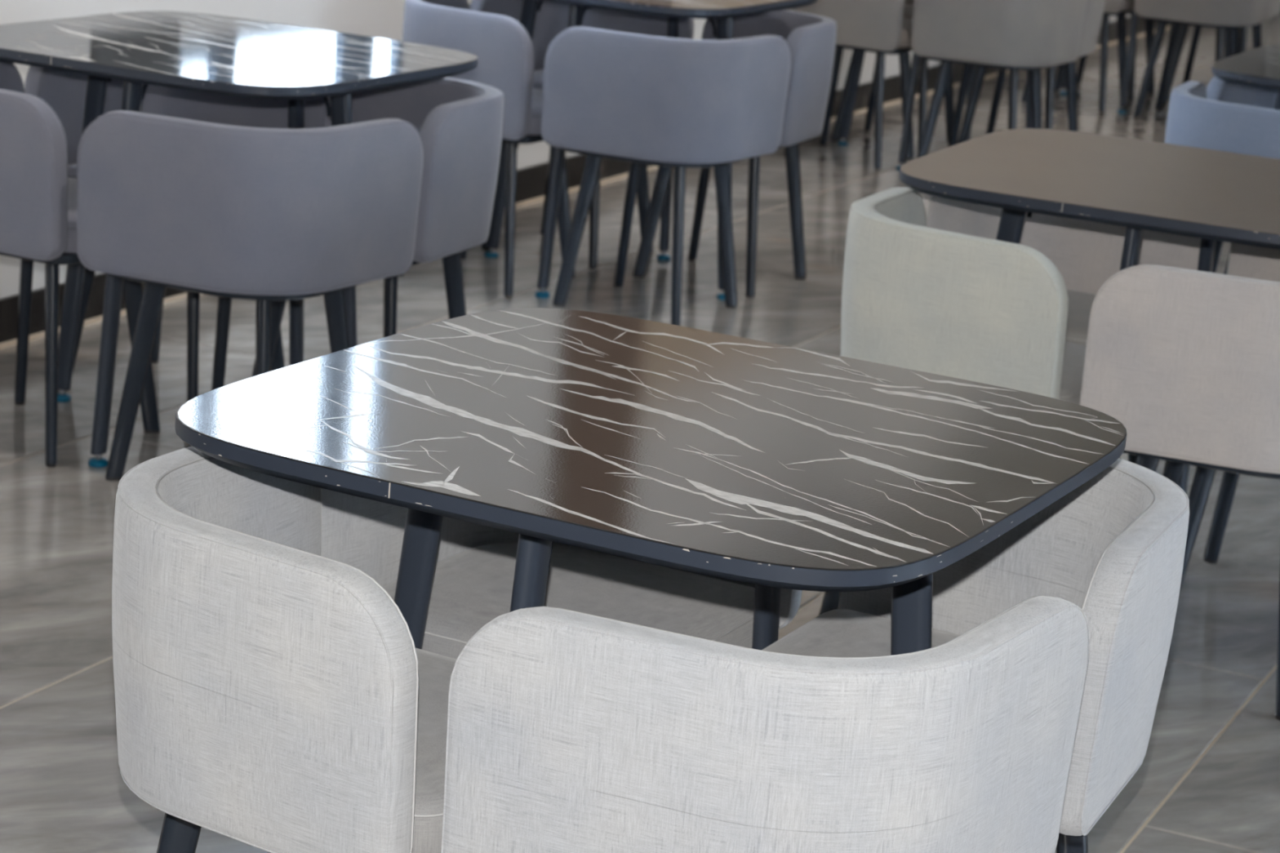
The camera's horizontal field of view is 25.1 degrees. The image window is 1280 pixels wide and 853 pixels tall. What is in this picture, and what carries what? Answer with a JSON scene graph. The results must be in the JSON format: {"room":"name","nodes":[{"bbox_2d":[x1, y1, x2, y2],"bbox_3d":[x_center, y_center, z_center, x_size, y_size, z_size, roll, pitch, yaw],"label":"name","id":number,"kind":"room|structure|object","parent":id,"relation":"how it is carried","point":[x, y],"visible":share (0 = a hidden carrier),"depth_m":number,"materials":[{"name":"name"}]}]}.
{"room":"restaurant dining area","nodes":[
{"label":"restaurant dining area","id":0,"kind":"room"},
{"bbox_2d":[0,0,1129,298],"bbox_3d":[-0.194,-2.206,7.954,0.040,3.200,19.600,11,16,23],"label":"wall","id":1,"kind":"structure","parent":0,"point":[382,19],"depth_m":6.89,"materials":[{"name":"white paint"}]},
{"bbox_2d":[0,15,1169,342],"bbox_3d":[-0.294,-0.714,8.327,0.012,0.093,19.200,11,16,23],"label":"baseboard","id":2,"kind":"structure","parent":1,"relation":"attached to","point":[531,181],"depth_m":8.30,"materials":[{"name":"black stone"}]},
{"bbox_2d":[0,25,1169,349],"bbox_3d":[-0.296,-0.663,8.339,0.016,0.012,19.200,11,16,23],"label":"trim","id":3,"kind":"structure","parent":1,"relation":"attached to","point":[94,320],"depth_m":8.30,"materials":[{"name":"beige tile"}]},
{"bbox_2d":[0,11,1279,852],"bbox_3d":[3.147,0.042,6.864,7.840,0.060,19.400,11,16,23],"label":"floor","id":4,"kind":"structure","parent":0,"point":[1207,780],"depth_m":5.22,"materials":[{"name":"beige tile"}]},
{"bbox_2d":[0,60,159,467],"bbox_3d":[-1.146,-0.318,5.371,0.450,0.685,0.450,11,16,24],"label":"dining chair","id":5,"kind":"object","parent":4,"relation":"on","point":[38,199],"visible":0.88,"depth_m":5.09,"materials":[{"name":"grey fabric"}]},
{"bbox_2d":[24,65,331,401],"bbox_3d":[-0.938,-0.415,5.818,0.450,0.685,0.450,11,16,24],"label":"dining chair","id":6,"kind":"object","parent":4,"relation":"on","point":[64,91],"visible":0.12,"depth_m":5.83,"materials":[{"name":"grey fabric"}]},
{"bbox_2d":[0,10,478,467],"bbox_3d":[-0.821,-0.354,5.487,0.800,0.750,0.801,11,16,24],"label":"dining table","id":7,"kind":"object","parent":4,"relation":"on","point":[193,51],"visible":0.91,"depth_m":5.31,"materials":[{"name":"stone"}]},
{"bbox_2d":[76,110,423,480],"bbox_3d":[-0.708,-0.230,5.173,0.450,0.685,0.450,11,16,24],"label":"dining chair","id":8,"kind":"object","parent":4,"relation":"on","point":[227,212],"visible":0.99,"depth_m":4.98,"materials":[{"name":"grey fabric"}]},
{"bbox_2d":[111,445,456,852],"bbox_3d":[-0.315,0.393,2.880,0.450,0.685,0.450,13,16,28],"label":"dining chair","id":9,"kind":"object","parent":4,"relation":"on","point":[272,695],"visible":0.9,"depth_m":2.63,"materials":[{"name":"grey fabric"}]},
{"bbox_2d":[251,76,504,377],"bbox_3d":[-0.507,-0.329,5.622,0.450,0.685,0.450,11,16,24],"label":"dining chair","id":10,"kind":"object","parent":4,"relation":"on","point":[459,122],"visible":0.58,"depth_m":5.46,"materials":[{"name":"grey fabric"}]},
{"bbox_2d":[397,0,575,297],"bbox_3d":[-0.386,-0.709,7.135,0.450,0.685,0.450,12,16,25],"label":"dining chair","id":11,"kind":"object","parent":4,"relation":"on","point":[504,48],"visible":0.46,"depth_m":6.86,"materials":[{"name":"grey fabric"}]},
{"bbox_2d":[321,488,802,658],"bbox_3d":[-0.108,0.292,3.340,0.450,0.685,0.450,12,16,25],"label":"dining chair","id":12,"kind":"object","parent":4,"relation":"on","point":[473,583],"visible":0.22,"depth_m":3.26,"materials":[{"name":"grey fabric"}]},
{"bbox_2d":[469,0,693,269],"bbox_3d":[-0.171,-0.805,7.579,0.450,0.685,0.450,12,16,25],"label":"dining chair","id":13,"kind":"object","parent":4,"relation":"on","point":[552,19],"visible":0.13,"depth_m":7.63,"materials":[{"name":"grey fabric"}]},
{"bbox_2d":[174,307,1126,655],"bbox_3d":[0.002,0.353,3.006,0.800,0.750,0.801,12,16,25],"label":"dining table","id":14,"kind":"object","parent":4,"relation":"on","point":[771,467],"visible":0.99,"depth_m":2.82,"materials":[{"name":"stone"}]},
{"bbox_2d":[484,0,817,300],"bbox_3d":[-0.059,-0.744,7.246,0.800,0.750,0.801,12,16,25],"label":"dining table","id":15,"kind":"object","parent":4,"relation":"on","point":[724,11],"visible":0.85,"depth_m":7.01,"materials":[{"name":"metal"}]},
{"bbox_2d":[541,26,791,325],"bbox_3d":[0.049,-0.620,6.930,0.450,0.685,0.450,12,16,25],"label":"dining chair","id":16,"kind":"object","parent":4,"relation":"on","point":[678,104],"visible":1,"depth_m":6.74,"materials":[{"name":"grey fabric"}]},
{"bbox_2d":[632,9,836,297],"bbox_3d":[0.257,-0.717,7.377,0.450,0.685,0.450,12,16,25],"label":"dining chair","id":17,"kind":"object","parent":4,"relation":"on","point":[811,38],"visible":0.53,"depth_m":7.30,"materials":[{"name":"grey fabric"}]},
{"bbox_2d":[440,595,1089,852],"bbox_3d":[0.106,0.477,2.689,0.450,0.685,0.450,12,16,25],"label":"dining chair","id":18,"kind":"object","parent":4,"relation":"on","point":[568,731],"visible":1,"depth_m":2.46,"materials":[{"name":"grey fabric"}]},
{"bbox_2d":[783,0,914,169],"bbox_3d":[0.709,-1.234,9.531,0.450,0.685,0.450,11,16,23],"label":"dining chair","id":19,"kind":"object","parent":4,"relation":"on","point":[880,27],"visible":0.58,"depth_m":9.31,"materials":[{"name":"beige fabric"}]},
{"bbox_2d":[831,0,954,152],"bbox_3d":[0.907,-1.334,9.981,0.450,0.685,0.450,11,16,23],"label":"dining chair","id":20,"kind":"object","parent":4,"relation":"on","point":[908,5],"visible":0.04,"depth_m":9.94,"materials":[{"name":"black metal"}]},
{"bbox_2d":[837,49,1032,169],"bbox_3d":[1.031,-1.272,9.653,0.800,0.750,0.801,11,16,23],"label":"dining table","id":21,"kind":"object","parent":4,"relation":"on","point":[859,55],"visible":0.52,"depth_m":9.57,"materials":[{"name":"metal"}]},
{"bbox_2d":[818,186,1086,615],"bbox_3d":[0.529,-0.010,4.720,0.450,0.685,0.450,12,16,26],"label":"dining chair","id":22,"kind":"object","parent":4,"relation":"on","point":[917,296],"visible":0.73,"depth_m":4.47,"materials":[{"name":"grey fabric"}]},
{"bbox_2d":[761,457,1189,852],"bbox_3d":[0.338,0.385,3.125,0.450,0.685,0.450,12,16,25],"label":"dining chair","id":23,"kind":"object","parent":4,"relation":"on","point":[1113,547],"visible":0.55,"depth_m":3.05,"materials":[{"name":"grey fabric"}]},
{"bbox_2d":[911,0,1087,158],"bbox_3d":[1.150,-1.149,9.341,0.450,0.685,0.450,11,16,23],"label":"dining chair","id":24,"kind":"object","parent":4,"relation":"on","point":[1033,36],"visible":0.93,"depth_m":9.16,"materials":[{"name":"beige fabric"}]},
{"bbox_2d":[956,0,1105,144],"bbox_3d":[1.343,-1.249,9.794,0.450,0.685,0.450,11,16,23],"label":"dining chair","id":25,"kind":"object","parent":4,"relation":"on","point":[1095,8],"visible":0.28,"depth_m":9.74,"materials":[{"name":"black metal"}]},
{"bbox_2d":[917,191,1200,462],"bbox_3d":[0.735,-0.108,5.166,0.450,0.685,0.450,11,16,22],"label":"dining chair","id":26,"kind":"object","parent":4,"relation":"on","point":[1086,254],"visible":0.08,"depth_m":5.23,"materials":[{"name":"grey fabric"}]},
{"bbox_2d":[1021,0,1134,112],"bbox_3d":[1.742,-1.622,11.371,0.450,0.685,0.450,11,16,23],"label":"dining chair","id":27,"kind":"object","parent":4,"relation":"on","point":[1118,8],"visible":0.44,"depth_m":11.24,"materials":[{"name":"black metal"}]},
{"bbox_2d":[899,128,1279,493],"bbox_3d":[0.862,-0.047,4.838,0.800,0.750,0.801,11,16,22],"label":"dining table","id":28,"kind":"object","parent":4,"relation":"on","point":[1138,185],"visible":0.73,"depth_m":4.65,"materials":[{"name":"brown laminate"}]},
{"bbox_2d":[1054,13,1155,101],"bbox_3d":[1.941,-1.721,11.821,0.450,0.685,0.450,11,16,23],"label":"dining chair","id":29,"kind":"object","parent":4,"relation":"on","point":[1149,30],"visible":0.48,"depth_m":11.87,"materials":[{"name":"black metal"}]},
{"bbox_2d":[1059,3,1230,113],"bbox_3d":[2.065,-1.660,11.492,0.800,0.750,0.801,11,16,23],"label":"dining table","id":30,"kind":"object","parent":4,"relation":"on","point":[1135,20],"visible":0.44,"depth_m":11.25,"materials":[{"name":"metal"}]},
{"bbox_2d":[1080,264,1279,720],"bbox_3d":[0.953,0.071,4.541,0.450,0.685,0.450,11,16,22],"label":"dining chair","id":31,"kind":"object","parent":4,"relation":"on","point":[1188,361],"visible":0.81,"depth_m":4.33,"materials":[{"name":"grey fabric"}]},
{"bbox_2d":[1133,0,1272,117],"bbox_3d":[2.184,-1.536,11.180,0.450,0.685,0.450,11,16,23],"label":"dining chair","id":32,"kind":"object","parent":4,"relation":"on","point":[1220,15],"visible":0.97,"depth_m":11.04,"materials":[{"name":"beige fabric"}]},
{"bbox_2d":[1161,0,1279,105],"bbox_3d":[2.376,-1.637,11.633,0.450,0.685,0.450,11,16,23],"label":"dining chair","id":33,"kind":"object","parent":4,"relation":"on","point":[1256,28],"visible":0.23,"depth_m":11.60,"materials":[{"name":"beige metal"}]},
{"bbox_2d":[1164,80,1279,272],"bbox_3d":[1.387,-0.410,6.549,0.450,0.685,0.450,11,16,23],"label":"dining chair","id":34,"kind":"object","parent":4,"relation":"on","point":[1195,120],"visible":0.38,"depth_m":6.32,"materials":[{"name":"blue fabric"}]},
{"bbox_2d":[1179,242,1279,592],"bbox_3d":[1.172,-0.024,4.983,0.450,0.685,0.450,11,16,22],"label":"dining chair","id":35,"kind":"object","parent":4,"relation":"on","point":[1245,260],"visible":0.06,"depth_m":5.15,"materials":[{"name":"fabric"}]},
{"bbox_2d":[1206,75,1278,274],"bbox_3d":[1.601,-0.498,6.960,0.450,0.685,0.450,11,16,23],"label":"dining chair","id":36,"kind":"object","parent":4,"relation":"on","point":[1217,89],"visible":0.06,"depth_m":6.90,"materials":[{"name":"blue fabric"}]},
{"bbox_2d":[1211,44,1279,110],"bbox_3d":[1.725,-0.437,6.632,0.800,0.750,0.801,11,16,23],"label":"dining table","id":37,"kind":"object","parent":4,"relation":"on","point":[1260,67],"visible":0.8,"depth_m":6.43,"materials":[{"name":"metal"}]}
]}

